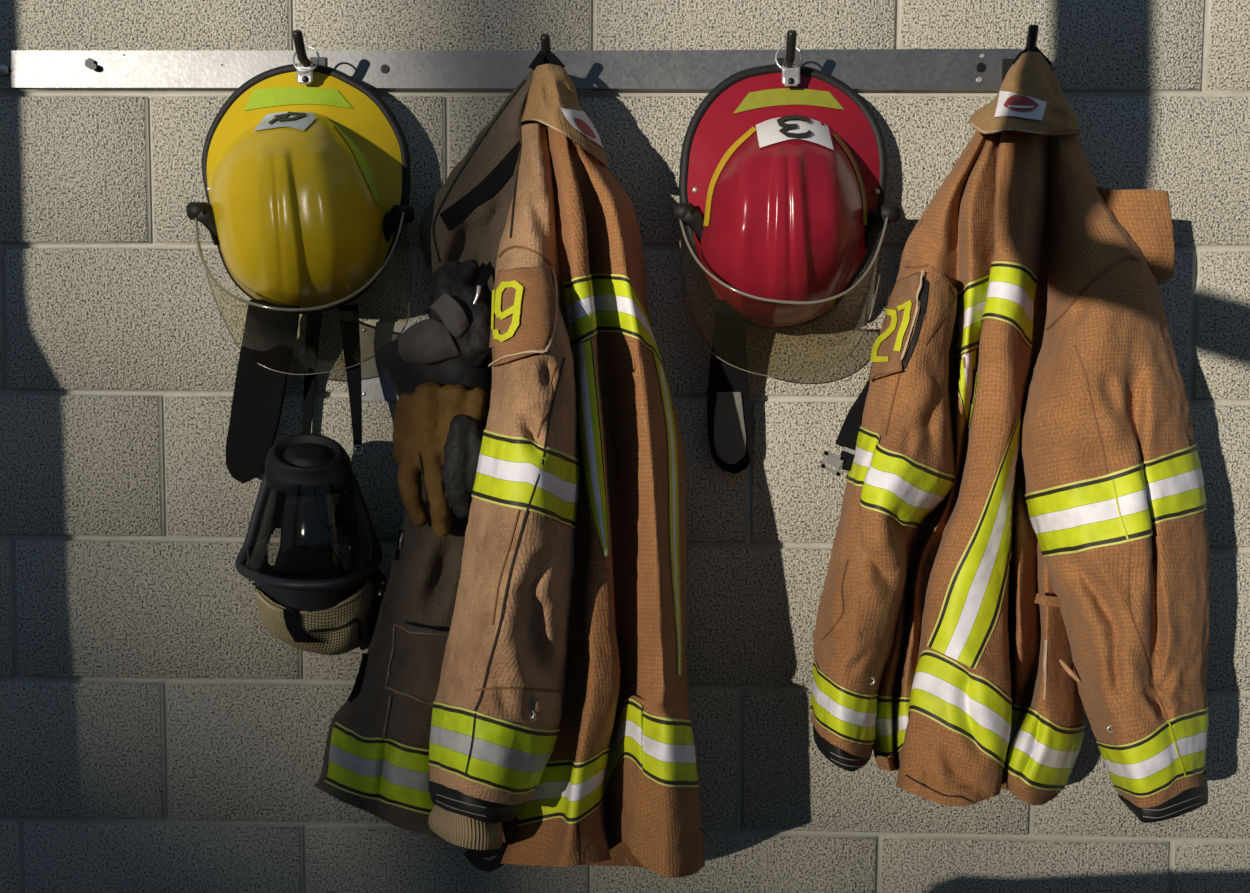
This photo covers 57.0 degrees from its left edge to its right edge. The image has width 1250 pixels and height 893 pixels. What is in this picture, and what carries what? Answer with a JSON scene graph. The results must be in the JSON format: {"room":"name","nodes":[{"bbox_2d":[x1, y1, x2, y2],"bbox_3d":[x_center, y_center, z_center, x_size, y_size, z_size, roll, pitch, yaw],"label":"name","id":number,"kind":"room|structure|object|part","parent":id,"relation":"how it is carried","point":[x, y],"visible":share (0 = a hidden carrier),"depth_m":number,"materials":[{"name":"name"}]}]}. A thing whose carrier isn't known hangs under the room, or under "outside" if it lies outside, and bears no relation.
{"room":"emergency services station","nodes":[
{"label":"emergency services station","id":0,"kind":"room"},
{"bbox_2d":[235,304,386,654],"bbox_3d":[-0.418,0.048,1.494,0.203,0.467,0.164,0,4,1],"label":"mask","id":1,"kind":"object","parent":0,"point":[307,600],"visible":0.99,"depth_m":1.49,"materials":[{"name":"grey rubber"}]},
{"bbox_2d":[270,494,346,578],"bbox_3d":[-0.418,0.120,1.497,0.106,0.132,0.040,0,4,1],"label":"visor","id":2,"kind":"object","parent":1,"relation":"on","point":[304,519],"depth_m":1.49,"materials":[{"name":"clear plastic"}]},
{"bbox_2d":[255,581,363,609],"bbox_3d":[-0.421,0.187,1.515,0.160,0.039,0.122,0,4,1],"label":"seal","id":3,"kind":"object","parent":1,"relation":"on","point":[348,595],"depth_m":1.48,"materials":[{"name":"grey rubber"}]},
{"bbox_2d":[0,0,1249,892],"bbox_3d":[0.036,0.136,1.592,5.200,2.856,0.008,0,4,1],"label":"wall","id":4,"kind":"structure","parent":0,"point":[156,736],"depth_m":1.59,"materials":[{"name":"grey concrete"}]},
{"bbox_2d":[359,322,415,400],"bbox_3d":[-0.326,-0.116,1.575,0.081,0.108,0.005,0,4,1],"label":"wall plate","id":5,"kind":"object","parent":4,"relation":"attached to","point":[376,386],"visible":0.42,"depth_m":1.57,"materials":[{"name":"metal"}]},
{"bbox_2d":[0,24,1038,89],"bbox_3d":[-0.165,-0.505,1.494,1.381,0.060,0.107,0,4,1],"label":"rail","id":6,"kind":"object","parent":4,"relation":"attached to","point":[860,69],"visible":0.73,"depth_m":1.54,"materials":[{"name":"metal"}]},
{"bbox_2d":[186,46,413,482],"bbox_3d":[-0.425,-0.230,1.455,0.294,0.573,0.208,0,4,1],"label":"helmet","id":7,"kind":"object","parent":6,"relation":"hanging from","point":[306,171],"visible":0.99,"depth_m":1.47,"materials":[{"name":"yellow plastic"},{"name":"black rubber"},{"name":"clear plastic"}]},
{"bbox_3d":[-0.557,-0.308,1.503,0.026,0.024,0.024,0,4,1],"label":"shield knob","id":8,"kind":"part","parent":7,"relation":"part of","materials":[{"name":"black plastic"}]},
{"bbox_3d":[-0.546,-0.292,1.510,0.037,0.054,0.025,-3,5,-35],"label":"pivot arm","id":9,"kind":"part","parent":7,"relation":"part of","materials":[{"name":"black plastic"}]},
{"bbox_3d":[-0.430,-0.409,1.445,0.087,0.043,0.096,0,4,1],"label":"number plate","id":10,"kind":"part","parent":7,"relation":"part of","materials":[{"name":"white plastic"}]},
{"bbox_3d":[-0.421,-0.340,1.521,0.277,0.329,0.021,0,4,1],"label":"edge trim","id":11,"kind":"part","parent":7,"relation":"part of","materials":[{"name":"black rubber"}]},
{"bbox_3d":[-0.304,-0.287,1.505,0.044,0.055,0.025,3,5,28],"label":"pivot arm","id":12,"kind":"part","parent":7,"relation":"part of","materials":[{"name":"black plastic"}]},
{"bbox_3d":[-0.289,-0.303,1.497,0.026,0.024,0.024,0,4,1],"label":"shield knob","id":13,"kind":"part","parent":7,"relation":"part of","materials":[{"name":"black plastic"}]},
{"bbox_3d":[-0.412,-0.502,1.543,0.022,0.040,0.003,0,4,1],"label":"hook plate","id":14,"kind":"part","parent":6,"relation":"part of","materials":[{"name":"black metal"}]},
{"bbox_2d":[314,51,713,883],"bbox_3d":[-0.156,0.049,1.383,0.540,1.095,0.369,0,4,1],"label":"coat","id":15,"kind":"object","parent":6,"relation":"hanging from","point":[519,695],"visible":0.98,"depth_m":1.36,"materials":[{"name":"brown fabric"}]},
{"bbox_2d":[374,259,491,396],"bbox_3d":[-0.242,-0.143,1.451,0.170,0.185,0.124,0,4,1],"label":"glove","id":16,"kind":"object","parent":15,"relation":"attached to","point":[451,346],"visible":0.88,"depth_m":1.41,"materials":[{"name":"black leather"}]},
{"bbox_2d":[393,382,488,535],"bbox_3d":[-0.226,0.015,1.410,0.131,0.187,0.069,2,4,18],"label":"glove","id":17,"kind":"object","parent":15,"relation":"hanging from","point":[438,432],"visible":0.93,"depth_m":1.39,"materials":[{"name":"beige leather"}]},
{"bbox_2d":[473,261,493,303],"bbox_3d":[-0.177,-0.199,1.433,0.021,0.089,0.061,2,4,22],"label":"clip","id":18,"kind":"object","parent":15,"relation":"attached to","point":[484,277],"visible":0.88,"depth_m":1.42,"materials":[{"name":"silver metal"}]},
{"bbox_3d":[0.210,-0.496,1.529,0.022,0.040,0.003,0,4,1],"label":"hook plate","id":19,"kind":"part","parent":6,"relation":"part of","materials":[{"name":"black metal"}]},
{"bbox_2d":[674,45,899,473],"bbox_3d":[0.206,-0.234,1.439,0.289,0.556,0.196,0,4,1],"label":"helmet","id":20,"kind":"object","parent":6,"relation":"hanging from","point":[783,174],"visible":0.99,"depth_m":1.45,"materials":[{"name":"red plastic"}]},
{"bbox_3d":[0.076,-0.303,1.489,0.026,0.024,0.024,0,4,1],"label":"shield knob","id":21,"kind":"part","parent":20,"relation":"part of","materials":[{"name":"black plastic"}]},
{"bbox_3d":[0.090,-0.288,1.496,0.042,0.054,0.025,-2,5,-28],"label":"pivot arm","id":22,"kind":"part","parent":20,"relation":"part of","materials":[{"name":"black plastic"}]},
{"bbox_3d":[0.207,-0.327,1.512,0.273,0.346,0.022,0,4,1],"label":"edge trim","id":23,"kind":"part","parent":20,"relation":"part of","materials":[{"name":"black rubber"}]},
{"bbox_3d":[0.211,-0.389,1.427,0.096,0.055,0.109,0,4,1],"label":"number plate","id":24,"kind":"part","parent":20,"relation":"part of","materials":[{"name":"white plastic"}]},
{"bbox_3d":[0.327,-0.284,1.490,0.038,0.053,0.025,3,5,35],"label":"pivot arm","id":25,"kind":"part","parent":20,"relation":"part of","materials":[{"name":"black plastic"}]},
{"bbox_3d":[0.339,-0.300,1.483,0.026,0.024,0.024,0,4,1],"label":"shield knob","id":26,"kind":"part","parent":20,"relation":"part of","materials":[{"name":"black plastic"}]},
{"bbox_3d":[0.510,-0.493,1.522,0.022,0.040,0.003,0,4,1],"label":"hook plate","id":27,"kind":"part","parent":6,"relation":"part of","materials":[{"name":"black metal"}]},
{"bbox_2d":[810,46,1209,822],"bbox_3d":[0.481,-0.004,1.406,0.498,0.987,0.293,0,4,1],"label":"coat","id":28,"kind":"object","parent":6,"relation":"hanging from","point":[1020,548],"visible":1,"depth_m":1.35,"materials":[{"name":"brown fabric"}]},
{"bbox_3d":[0.532,0.270,1.377,0.026,0.027,0.010,2,5,27],"label":"frayed cord","id":29,"kind":"part","parent":28,"relation":"part of","materials":[{"name":"brown fabric"}]}
]}

